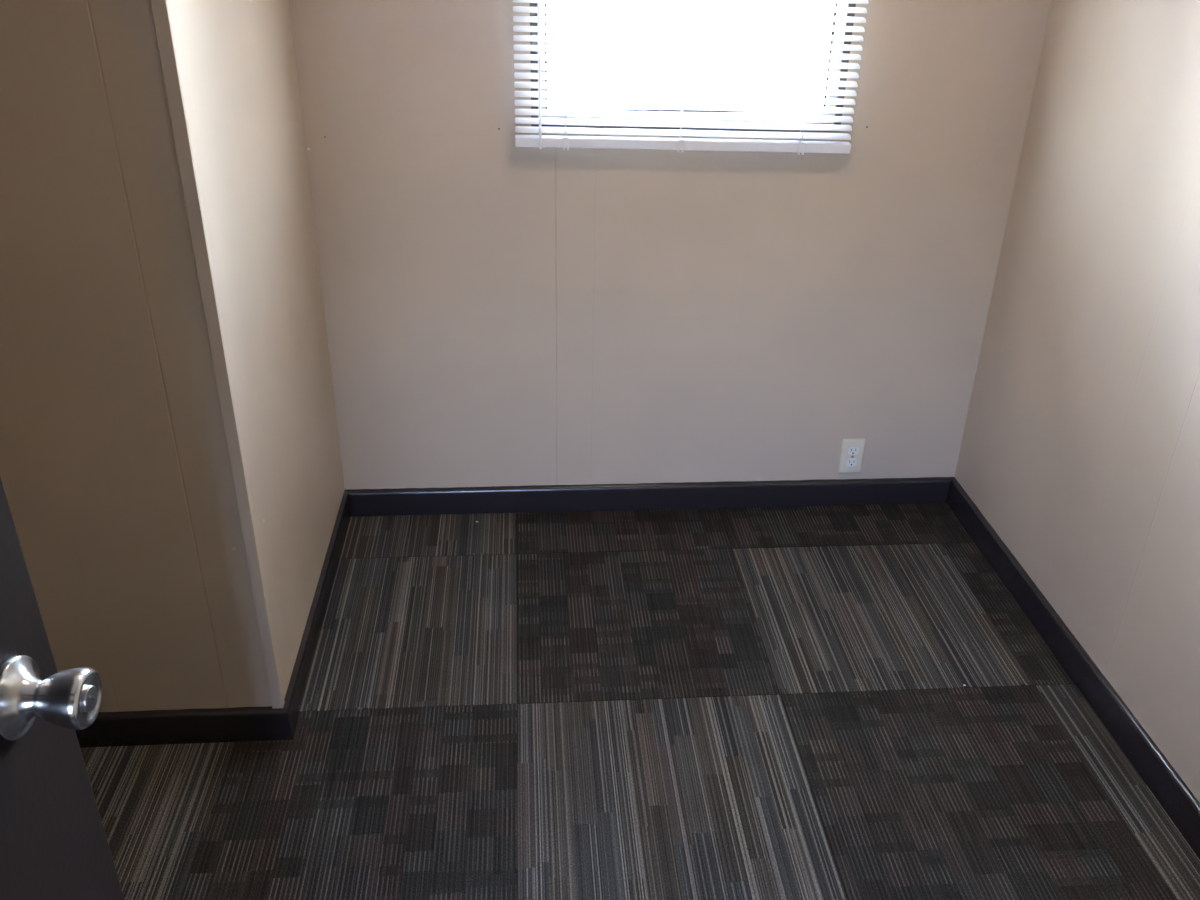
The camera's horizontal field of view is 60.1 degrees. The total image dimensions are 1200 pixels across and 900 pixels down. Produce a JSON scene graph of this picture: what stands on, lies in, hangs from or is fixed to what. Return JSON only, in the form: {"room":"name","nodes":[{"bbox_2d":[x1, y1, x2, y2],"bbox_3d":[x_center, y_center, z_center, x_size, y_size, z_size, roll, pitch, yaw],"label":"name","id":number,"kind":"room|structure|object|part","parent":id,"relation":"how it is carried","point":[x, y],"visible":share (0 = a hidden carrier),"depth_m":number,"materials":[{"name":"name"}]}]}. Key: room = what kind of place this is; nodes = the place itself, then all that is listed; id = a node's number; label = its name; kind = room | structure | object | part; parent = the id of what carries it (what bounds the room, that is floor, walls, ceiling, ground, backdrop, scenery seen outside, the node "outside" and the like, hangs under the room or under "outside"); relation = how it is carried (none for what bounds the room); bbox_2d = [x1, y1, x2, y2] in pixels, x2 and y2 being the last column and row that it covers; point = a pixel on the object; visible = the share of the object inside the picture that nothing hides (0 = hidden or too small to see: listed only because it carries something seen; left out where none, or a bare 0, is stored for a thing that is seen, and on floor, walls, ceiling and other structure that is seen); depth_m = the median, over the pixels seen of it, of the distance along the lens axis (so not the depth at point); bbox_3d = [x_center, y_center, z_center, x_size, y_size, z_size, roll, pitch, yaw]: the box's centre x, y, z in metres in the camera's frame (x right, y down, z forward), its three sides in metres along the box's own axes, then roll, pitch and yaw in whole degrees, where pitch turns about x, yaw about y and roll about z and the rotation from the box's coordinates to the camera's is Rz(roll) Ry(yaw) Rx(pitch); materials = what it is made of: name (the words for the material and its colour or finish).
{"room":"empty office room","nodes":[
{"label":"empty office room","id":0,"kind":"room"},
{"bbox_2d":[0,0,286,711],"bbox_3d":[-0.924,-0.397,1.726,0.520,2.300,0.050,-1,28,-4],"label":"wall","id":1,"kind":"structure","parent":0,"point":[116,473],"depth_m":1.85,"materials":[{"name":"paint"}]},
{"bbox_2d":[75,706,292,747],"bbox_3d":[-0.934,0.594,2.220,0.534,0.086,0.014,-1,28,-4],"label":"baseboard","id":2,"kind":"structure","parent":1,"relation":"attached to","point":[236,724],"depth_m":2.22,"materials":[{"name":"black rubber"}]},
{"bbox_2d":[150,0,284,708],"bbox_3d":[-0.671,-0.428,1.705,0.023,2.217,0.018,-1,28,-4],"label":"trim","id":3,"kind":"structure","parent":1,"relation":"attached to","point":[161,10],"depth_m":1.81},
{"bbox_2d":[175,0,344,687],"bbox_3d":[-0.722,-0.618,2.146,0.050,2.300,0.869,-1,28,-4],"label":"wall","id":4,"kind":"structure","parent":0,"point":[239,55],"depth_m":2.20,"materials":[{"name":"paint"}]},
{"bbox_2d":[284,490,350,738],"bbox_3d":[-0.708,0.372,2.643,0.014,0.086,0.933,-1,28,-4],"label":"baseboard","id":5,"kind":"structure","parent":4,"relation":"attached to","point":[296,689],"depth_m":2.54,"materials":[{"name":"black rubber"}]},
{"bbox_2d":[80,503,1199,899],"bbox_3d":[0.089,1.297,1.458,3.200,0.400,4.000,-1,28,-4],"label":"floor","id":6,"kind":"structure","parent":0,"point":[750,703],"depth_m":2.27,"materials":[{"name":"carpet"}]},
{"bbox_2d":[289,0,1051,488],"bbox_3d":[-0.077,-0.859,2.621,2.553,2.300,0.100,-1,28,-4],"label":"wall","id":7,"kind":"structure","parent":0,"point":[497,312],"depth_m":2.78,"materials":[{"name":"paint"}]},
{"bbox_2d":[345,477,953,516],"bbox_3d":[0.167,0.139,3.111,1.834,0.086,0.014,-1,28,-4],"label":"baseboard","id":8,"kind":"structure","parent":7,"relation":"attached to","point":[816,492],"depth_m":3.10,"materials":[{"name":"black rubber"}]},
{"bbox_2d":[530,3,855,131],"bbox_3d":[0.226,-1.232,2.429,0.785,0.928,0.079,-1,28,-4],"label":"window","id":9,"kind":"structure","parent":7,"relation":"in","point":[531,4],"depth_m":2.60,"materials":[{"name":"metal"}]},
{"bbox_2d":[513,0,868,154],"bbox_3d":[0.220,-1.202,2.362,0.846,1.035,0.074,-1,28,-4],"label":"window blind","id":10,"kind":"object","parent":9,"relation":"attached to","point":[540,140],"visible":1,"depth_m":2.52,"materials":[{"name":"white plastic"}]},
{"bbox_3d":[-0.077,-1.199,2.336,0.002,0.978,0.027,-1,28,-4],"label":"ladder cord","id":11,"kind":"part","parent":10,"relation":"part of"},
{"bbox_3d":[0.211,-0.764,2.591,0.844,0.040,0.028,-1,28,-4],"label":"rail","id":12,"kind":"part","parent":10,"relation":"part of","materials":[{"name":"white plastic"}]},
{"bbox_3d":[0.209,-1.200,2.359,0.002,0.978,0.027,-1,28,-4],"label":"ladder cord","id":13,"kind":"part","parent":10,"relation":"part of","materials":[{"name":"white fabric"}]},
{"bbox_3d":[0.513,-1.200,2.383,0.002,0.978,0.027,-1,28,-4],"label":"ladder cord","id":14,"kind":"part","parent":10,"relation":"part of","materials":[{"name":"white fabric"}]},
{"bbox_2d":[838,439,865,472],"bbox_3d":[0.754,0.019,3.098,0.070,0.114,0.008,-1,28,-4],"label":"wall outlet","id":15,"kind":"object","parent":7,"relation":"attached to","point":[852,450],"visible":1,"depth_m":3.09,"materials":[{"name":"white plastic"}]},
{"bbox_2d":[846,458,856,466],"bbox_3d":[0.753,0.037,3.104,0.034,0.028,0.002,-1,28,-4],"label":"receptacle","id":16,"kind":"object","parent":15,"relation":"attached to","point":[850,462],"depth_m":3.10,"materials":[{"name":"white plastic"}]},
{"bbox_2d":[848,447,858,454],"bbox_3d":[0.754,0.003,3.086,0.034,0.028,0.002,-1,28,-4],"label":"receptacle","id":17,"kind":"object","parent":15,"relation":"attached to","point":[851,450],"depth_m":3.08,"materials":[{"name":"white plastic"}]},
{"bbox_2d":[954,0,1199,802],"bbox_3d":[1.250,-0.194,1.425,0.100,2.300,2.820,-1,28,-4],"label":"wall","id":18,"kind":"structure","parent":0,"point":[1080,447],"depth_m":2.31,"materials":[{"name":"paint"}]},
{"bbox_2d":[947,477,1199,859],"bbox_3d":[1.171,0.760,1.986,0.014,0.086,2.721,-1,28,-4],"label":"baseboard","id":19,"kind":"structure","parent":18,"relation":"attached to","point":[1180,804],"depth_m":2.40,"materials":[{"name":"black rubber"}]},
{"label":"outside","id":20,"kind":"structure","parent":0,"visible":0},
{"bbox_2d":[547,0,831,107],"bbox_3d":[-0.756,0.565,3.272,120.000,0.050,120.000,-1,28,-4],"label":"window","id":21,"kind":"structure","parent":20,"point":[704,1],"depth_m":15.83,"materials":[{"name":"glass"}]},
{"bbox_3d":[-0.081,0.580,0.184,0.834,2.060,0.100,-1,28,-4],"label":"trim","id":22,"kind":"structure","parent":0,"visible":0},
{"bbox_2d":[0,477,124,899],"bbox_3d":[-0.479,0.372,0.581,0.104,2.022,0.806,1,28,0],"label":"door","id":23,"kind":"structure","parent":22,"relation":"attached to","point":[54,845],"depth_m":0.89,"materials":[{"name":"brown paint"}]}
]}

